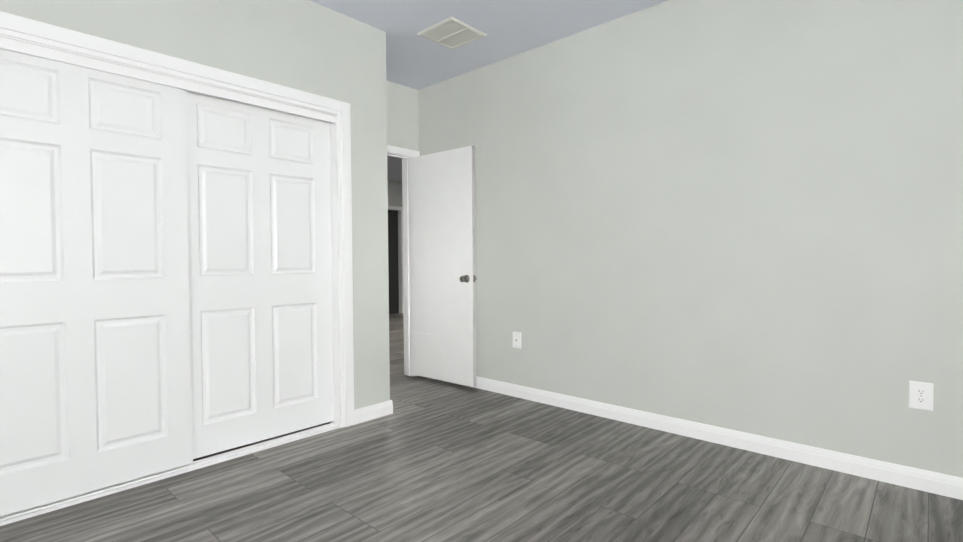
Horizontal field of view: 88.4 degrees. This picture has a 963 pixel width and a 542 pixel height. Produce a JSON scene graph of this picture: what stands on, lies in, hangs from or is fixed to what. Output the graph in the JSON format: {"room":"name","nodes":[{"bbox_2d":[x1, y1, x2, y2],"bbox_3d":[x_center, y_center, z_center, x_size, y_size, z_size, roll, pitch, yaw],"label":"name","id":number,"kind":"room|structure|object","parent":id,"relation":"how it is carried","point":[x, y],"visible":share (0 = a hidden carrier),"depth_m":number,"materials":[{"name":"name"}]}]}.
{"room":"empty bedroom","nodes":[
{"label":"empty bedroom","id":0,"kind":"room"},
{"bbox_2d":[0,0,375,409],"bbox_3d":[-1.953,-0.288,2.132,0.120,2.671,3.487,1,2,42],"label":"wall","id":1,"kind":"structure","parent":0,"point":[308,46],"depth_m":2.92,"materials":[{"name":"paint"}]},
{"bbox_2d":[0,49,192,515],"bbox_3d":[-1.834,0.031,2.250,0.035,1.965,0.902,1,2,42],"label":"closet door","id":2,"kind":"structure","parent":1,"relation":"in","point":[95,365],"depth_m":2.27,"materials":[{"name":"white wood"}]},
{"bbox_2d":[0,37,339,525],"bbox_3d":[-1.556,0.030,2.573,0.113,2.010,1.760,1,2,42],"label":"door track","id":3,"kind":"structure","parent":1,"relation":"attached to","point":[56,55],"depth_m":2.45,"materials":[{"name":"white metal"}]},
{"bbox_2d":[0,11,353,427],"bbox_3d":[-1.557,0.020,2.574,0.120,2.030,1.800,1,2,42],"label":"door frame","id":4,"kind":"structure","parent":1,"relation":"attached to","point":[335,269],"depth_m":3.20,"materials":[{"name":"white wood"}]},
{"bbox_2d":[186,90,333,458],"bbox_3d":[-1.294,0.012,2.910,0.035,1.963,0.902,1,2,42],"label":"closet door","id":5,"kind":"structure","parent":1,"relation":"in","point":[259,223],"depth_m":2.87,"materials":[{"name":"white wood"}]},
{"bbox_2d":[354,400,392,424],"bbox_3d":[-0.739,0.964,3.389,0.015,0.095,0.317,1,2,42],"label":"baseboard","id":6,"kind":"structure","parent":1,"relation":"attached to","point":[371,412],"depth_m":3.38,"materials":[{"name":"white wood"}]},
{"bbox_2d":[371,26,389,403],"bbox_3d":[-1.016,-0.330,3.717,0.864,2.671,0.120,1,2,42],"label":"wall","id":7,"kind":"structure","parent":0,"point":[380,203],"depth_m":3.42,"materials":[{"name":"paint"}]},
{"bbox_2d":[388,181,401,312],"bbox_3d":[-3.877,-0.400,7.710,0.120,2.671,8.920,1,2,42],"label":"wall","id":8,"kind":"structure","parent":0,"point":[394,193],"depth_m":10.03,"materials":[{"name":"paint"}]},
{"bbox_2d":[388,210,398,313],"bbox_3d":[-1.982,-0.175,9.873,0.018,2.099,0.798,1,2,42],"label":"doorway","id":9,"kind":"object","parent":8,"relation":"in","point":[393,261],"depth_m":10.07,"materials":[{"name":"black"}]},
{"bbox_2d":[388,206,402,312],"bbox_3d":[-1.896,-0.209,9.794,0.016,2.170,0.940,1,2,42],"label":"door frame","id":10,"kind":"structure","parent":8,"relation":"attached to","point":[394,208],"depth_m":10.09,"materials":[{"name":"white wood"}]},
{"bbox_2d":[386,80,418,150],"bbox_3d":[-0.940,-0.345,4.354,0.120,2.671,0.926,1,2,42],"label":"wall","id":11,"kind":"structure","parent":0,"point":[402,116],"depth_m":4.49,"materials":[{"name":"paint"}]},
{"bbox_2d":[387,145,419,375],"bbox_3d":[-0.933,-0.060,4.366,0.152,2.101,0.911,1,2,42],"label":"door frame","id":12,"kind":"structure","parent":11,"relation":"attached to","point":[407,265],"depth_m":4.62,"materials":[{"name":"white wood"}]},
{"bbox_2d":[410,146,476,386],"bbox_3d":[-0.345,-0.036,4.306,0.757,1.981,0.172,1,2,40],"label":"entry door","id":13,"kind":"structure","parent":12,"relation":"attached to","point":[443,260],"depth_m":4.26,"materials":[{"name":"paint"}]},
{"bbox_2d":[0,313,962,541],"bbox_3d":[-0.422,1.034,4.530,9.540,0.100,9.040,1,2,42],"label":"floor","id":14,"kind":"structure","parent":0,"point":[431,460],"depth_m":2.30,"materials":[{"name":"grey laminate"}]},
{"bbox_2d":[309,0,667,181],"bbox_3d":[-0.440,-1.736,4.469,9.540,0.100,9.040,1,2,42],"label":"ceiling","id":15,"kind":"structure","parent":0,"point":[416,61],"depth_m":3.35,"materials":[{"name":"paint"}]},
{"bbox_2d":[417,17,486,48],"bbox_3d":[-0.208,-1.660,3.476,0.350,0.012,0.350,1,2,42],"label":"ceiling vent","id":16,"kind":"object","parent":15,"relation":"in","point":[452,33],"visible":1,"depth_m":3.45,"materials":[{"name":"paint"}]},
{"bbox_2d":[418,0,962,477],"bbox_3d":[1.258,-0.330,3.064,5.109,2.671,0.120,1,2,42],"label":"wall","id":17,"kind":"structure","parent":0,"point":[746,216],"depth_m":2.81,"materials":[{"name":"paint"}]},
{"bbox_2d":[513,332,520,348],"bbox_3d":[0.275,0.544,3.891,0.086,0.128,0.015,1,2,42],"label":"electrical outlet","id":18,"kind":"object","parent":17,"relation":"attached to","point":[516,339],"visible":1,"depth_m":3.89,"materials":[{"name":"plastic"}]},
{"bbox_2d":[474,376,962,499],"bbox_3d":[1.221,0.959,3.043,4.869,0.095,0.015,1,2,42],"label":"baseboard","id":19,"kind":"structure","parent":17,"relation":"attached to","point":[920,479],"depth_m":2.75,"materials":[{"name":"white wood"}]},
{"bbox_2d":[909,381,933,410],"bbox_3d":[2.039,0.580,2.295,0.086,0.128,0.008,1,2,42],"label":"duplex electrical outlet","id":20,"kind":"object","parent":17,"relation":"attached to","point":[921,395],"visible":1,"depth_m":2.29,"materials":[{"name":"plastic"}]}
]}

